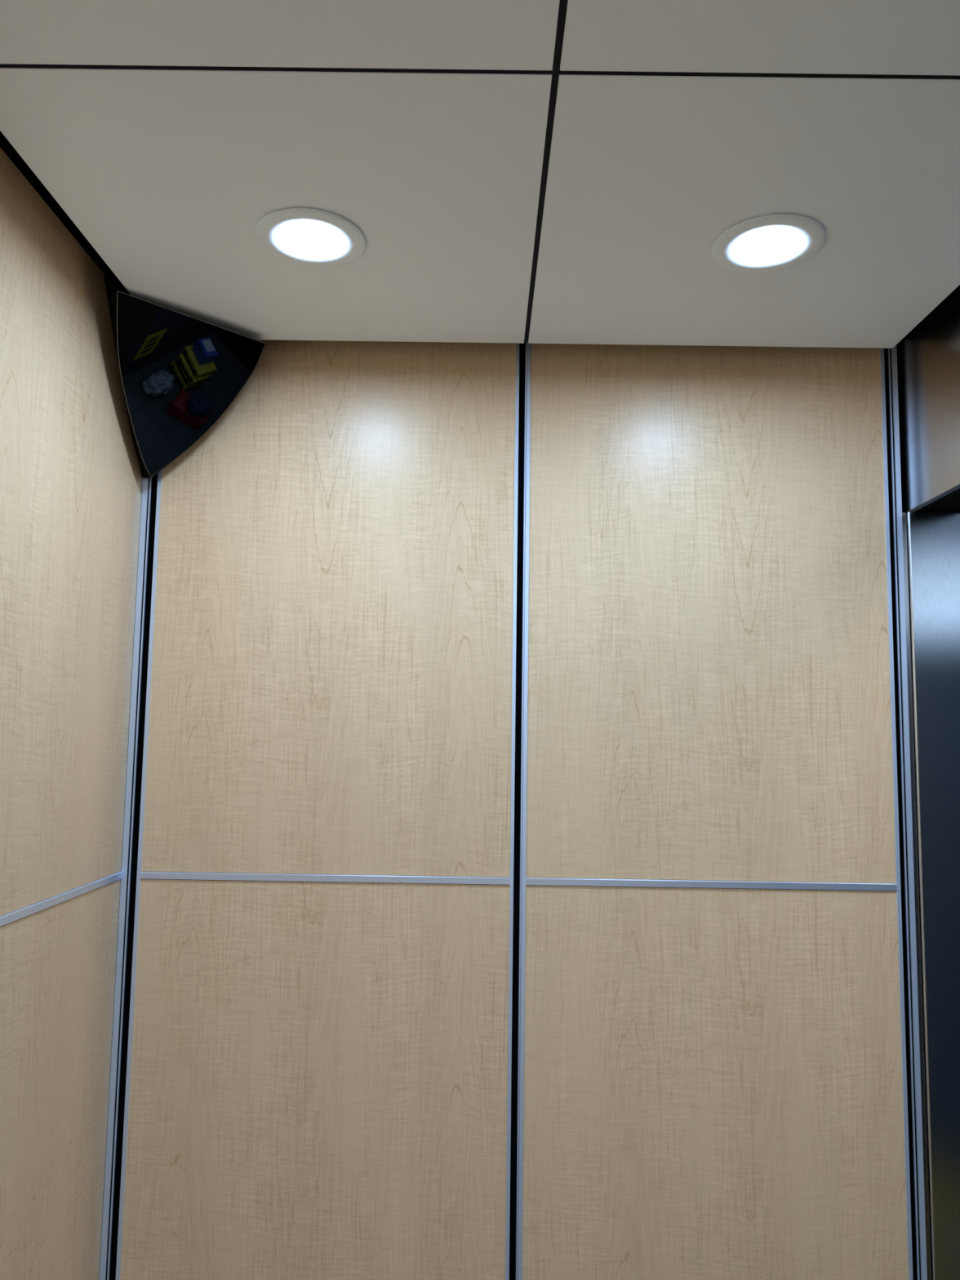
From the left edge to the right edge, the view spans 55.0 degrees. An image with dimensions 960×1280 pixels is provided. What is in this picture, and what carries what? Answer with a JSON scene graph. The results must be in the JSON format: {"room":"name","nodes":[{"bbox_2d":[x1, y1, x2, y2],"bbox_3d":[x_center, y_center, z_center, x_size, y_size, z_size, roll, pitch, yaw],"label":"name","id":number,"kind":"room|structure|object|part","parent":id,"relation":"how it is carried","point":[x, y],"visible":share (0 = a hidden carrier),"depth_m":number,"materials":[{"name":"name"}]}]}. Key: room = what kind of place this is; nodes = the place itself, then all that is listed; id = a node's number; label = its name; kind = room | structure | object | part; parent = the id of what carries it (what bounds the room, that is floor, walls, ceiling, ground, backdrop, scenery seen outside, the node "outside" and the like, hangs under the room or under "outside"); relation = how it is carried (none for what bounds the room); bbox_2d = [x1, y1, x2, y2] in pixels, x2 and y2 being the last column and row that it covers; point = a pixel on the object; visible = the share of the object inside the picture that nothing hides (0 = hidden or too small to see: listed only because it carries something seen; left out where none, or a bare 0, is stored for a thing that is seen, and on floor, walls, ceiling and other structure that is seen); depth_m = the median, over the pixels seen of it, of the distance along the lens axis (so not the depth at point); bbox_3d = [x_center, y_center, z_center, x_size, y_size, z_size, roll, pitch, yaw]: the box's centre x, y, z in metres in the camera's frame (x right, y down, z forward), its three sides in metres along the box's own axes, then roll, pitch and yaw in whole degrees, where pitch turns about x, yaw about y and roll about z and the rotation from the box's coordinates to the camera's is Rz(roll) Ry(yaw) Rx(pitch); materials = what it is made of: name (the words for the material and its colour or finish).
{"room":"elevator interior","nodes":[
{"label":"elevator interior","id":0,"kind":"room"},
{"bbox_2d":[0,130,122,284],"bbox_3d":[-0.611,0.464,0.490,0.030,2.460,1.968,1,-6,0],"label":"wall","id":1,"kind":"structure","parent":0,"point":[5,144],"depth_m":1.25,"materials":[{"name":"black"}]},
{"bbox_2d":[0,879,120,1279],"bbox_3d":[-0.595,0.974,0.432,0.018,1.394,1.938,1,-6,0],"label":"wall panel","id":2,"kind":"object","parent":1,"relation":"attached to","point":[58,962],"visible":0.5,"depth_m":1.25,"materials":[{"name":"brown wood"}]},
{"bbox_2d":[0,871,122,926],"bbox_3d":[-0.583,0.274,0.505,0.020,0.011,1.938,1,-6,0],"label":"trim","id":3,"kind":"structure","parent":1,"relation":"attached to","point":[6,918],"depth_m":1.24,"materials":[{"name":"metal"}]},
{"bbox_2d":[0,146,142,915],"bbox_3d":[-0.577,-0.179,0.552,0.018,0.898,1.938,1,-6,0],"label":"wall panel","id":4,"kind":"object","parent":1,"relation":"attached to","point":[71,477],"visible":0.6,"depth_m":1.24,"materials":[{"name":"brown wood"}]},
{"bbox_2d":[103,273,264,477],"bbox_3d":[-0.452,-0.404,1.427,0.216,0.264,0.243,1,-6,0],"label":"mirror","id":5,"kind":"object","parent":4,"relation":"attached to","point":[180,372],"visible":1,"depth_m":1.43,"materials":[{"name":"grey mirror"}]},
{"bbox_2d":[99,477,151,1279],"bbox_3d":[-0.569,0.623,1.453,0.014,2.305,0.019,1,-6,0],"label":"trim","id":6,"kind":"structure","parent":1,"relation":"attached to","point":[145,480],"depth_m":1.47,"materials":[{"name":"metal"}]},
{"bbox_2d":[98,339,917,1279],"bbox_3d":[0.188,0.579,1.480,1.620,2.460,0.030,1,-6,0],"label":"panel gaps","id":7,"kind":"structure","parent":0,"point":[522,346],"depth_m":1.50,"materials":[{"name":"black"}]},
{"bbox_2d":[115,470,161,1279],"bbox_3d":[-0.547,0.623,1.453,0.006,2.305,0.020,1,-6,0],"label":"trim","id":8,"kind":"structure","parent":7,"relation":"attached to","point":[159,474],"depth_m":1.47,"materials":[{"name":"metal"}]},
{"bbox_2d":[120,879,510,1279],"bbox_3d":[-0.257,1.080,1.405,0.588,1.394,0.018,1,-6,0],"label":"wall panel","id":9,"kind":"object","parent":7,"relation":"attached to","point":[318,1082],"visible":1,"depth_m":1.44,"materials":[{"name":"brown wood"}]},
{"bbox_2d":[140,871,510,884],"bbox_3d":[-0.247,0.380,1.477,0.588,0.011,0.020,1,-6,0],"label":"trim","id":10,"kind":"structure","parent":7,"relation":"attached to","point":[144,874],"depth_m":1.47,"materials":[{"name":"metal"}]},
{"bbox_2d":[141,339,515,876],"bbox_3d":[-0.240,-0.072,1.525,0.588,0.898,0.018,1,-6,0],"label":"wall panel","id":11,"kind":"object","parent":7,"relation":"attached to","point":[331,690],"visible":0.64,"depth_m":1.51,"materials":[{"name":"brown wood"}]},
{"bbox_2d":[505,342,519,1279],"bbox_3d":[0.047,0.632,1.450,0.006,2.305,0.020,1,-6,0],"label":"trim","id":12,"kind":"structure","parent":7,"relation":"attached to","point":[517,392],"depth_m":1.48,"materials":[{"name":"metal"}]},
{"bbox_2d":[515,342,531,1279],"bbox_3d":[0.065,0.632,1.450,0.009,2.305,0.020,1,-6,0],"label":"trim","id":13,"kind":"structure","parent":7,"relation":"attached to","point":[527,346],"depth_m":1.48,"materials":[{"name":"metal"}]},
{"bbox_2d":[525,343,896,883],"bbox_3d":[0.374,-0.063,1.523,0.589,0.898,0.018,1,-6,0],"label":"wall panel","id":14,"kind":"object","parent":7,"relation":"attached to","point":[708,690],"visible":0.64,"depth_m":1.51,"materials":[{"name":"brown wood"}]},
{"bbox_2d":[525,877,897,890],"bbox_3d":[0.367,0.389,1.475,0.589,0.011,0.020,1,-6,0],"label":"trim","id":15,"kind":"structure","parent":7,"relation":"attached to","point":[529,881],"depth_m":1.47,"materials":[{"name":"metal"}]},
{"bbox_2d":[521,884,908,1279],"bbox_3d":[0.357,1.089,1.403,0.589,1.394,0.018,1,-6,0],"label":"wall panel","id":16,"kind":"object","parent":7,"relation":"attached to","point":[713,1085],"visible":1,"depth_m":1.44,"materials":[{"name":"brown wood"}]},
{"bbox_2d":[880,347,913,1279],"bbox_3d":[0.661,0.641,1.448,0.006,2.305,0.020,1,-6,0],"label":"trim","id":17,"kind":"structure","parent":7,"relation":"attached to","point":[882,349],"depth_m":1.47,"materials":[{"name":"metal"}]},
{"bbox_2d":[888,345,927,1279],"bbox_3d":[0.679,0.641,1.448,0.013,2.305,0.020,1,-6,0],"label":"trim","id":18,"kind":"structure","parent":7,"relation":"attached to","point":[894,353],"depth_m":1.48,"materials":[{"name":"metal"}]},
{"bbox_2d":[902,284,959,1279],"bbox_3d":[0.839,0.485,0.484,0.308,2.460,1.968,1,-6,0],"label":"door frame","id":19,"kind":"structure","parent":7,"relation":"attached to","point":[931,540],"depth_m":1.46,"materials":[{"name":"metal"}]},
{"bbox_3d":[0.753,-0.525,0.589,0.092,0.431,1.968,1,-6,0],"label":"door header","id":20,"kind":"part","parent":19,"relation":"part of","materials":[{"name":"silver metal"}]},
{"bbox_3d":[0.077,-0.618,0.583,1.171,0.068,1.825,1,-6,0],"label":"ceiling","id":21,"kind":"structure","parent":0,"visible":0},
{"bbox_2d":[0,67,551,343],"bbox_3d":[-0.219,-0.519,1.186,0.578,0.012,0.605,1,-6,0],"label":"ceiling panel","id":22,"kind":"object","parent":21,"relation":"attached to","point":[170,176],"visible":0.88,"depth_m":1.06,"materials":[{"name":"white laminate"}]},
{"bbox_2d":[254,208,365,267],"bbox_3d":[-0.216,-0.542,1.183,0.140,0.065,0.140,1,-6,0],"label":"recessed light","id":23,"kind":"object","parent":22,"relation":"attached to","point":[302,237],"visible":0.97,"depth_m":1.17,"materials":[{"name":"white paint"},{"name":"glowing light diffuser"}]},
{"bbox_2d":[0,63,552,74],"bbox_3d":[-0.220,-0.552,0.882,0.578,0.011,0.006,1,-6,0],"label":"trim","id":24,"kind":"structure","parent":21,"relation":"attached to","point":[2,65],"depth_m":0.88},
{"bbox_2d":[0,0,559,70],"bbox_3d":[-0.221,-0.583,0.579,0.578,0.012,0.602,1,-6,0],"label":"ceiling panel","id":25,"kind":"object","parent":21,"relation":"attached to","point":[425,34],"visible":1,"depth_m":0.83,"materials":[{"name":"white laminate"}]},
{"bbox_2d":[524,0,568,342],"bbox_3d":[0.072,-0.579,0.578,0.007,0.011,1.825,1,-6,0],"label":"trim","id":26,"kind":"structure","parent":21,"relation":"attached to","point":[563,3],"depth_m":0.99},
{"bbox_2d":[528,74,959,348],"bbox_3d":[0.370,-0.511,1.183,0.586,0.012,0.605,1,-6,0],"label":"ceiling panel","id":27,"kind":"object","parent":21,"relation":"attached to","point":[646,173],"visible":0.81,"depth_m":1.09,"materials":[{"name":"white laminate"}]},
{"bbox_2d":[711,213,826,273],"bbox_3d":[0.367,-0.533,1.180,0.140,0.065,0.140,1,-6,0],"label":"recessed light","id":28,"kind":"object","parent":27,"relation":"attached to","point":[769,243],"visible":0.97,"depth_m":1.17,"materials":[{"name":"white plastic"}]},
{"bbox_2d":[559,70,959,79],"bbox_3d":[0.369,-0.543,0.879,0.586,0.011,0.006,1,-6,0],"label":"trim","id":29,"kind":"structure","parent":21,"relation":"attached to","point":[570,73],"depth_m":0.88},
{"bbox_2d":[560,0,959,75],"bbox_3d":[0.368,-0.574,0.577,0.586,0.012,0.602,1,-6,0],"label":"ceiling panel","id":30,"kind":"object","parent":21,"relation":"attached to","point":[827,37],"visible":1,"depth_m":0.83,"materials":[{"name":"white laminate"}]}
]}

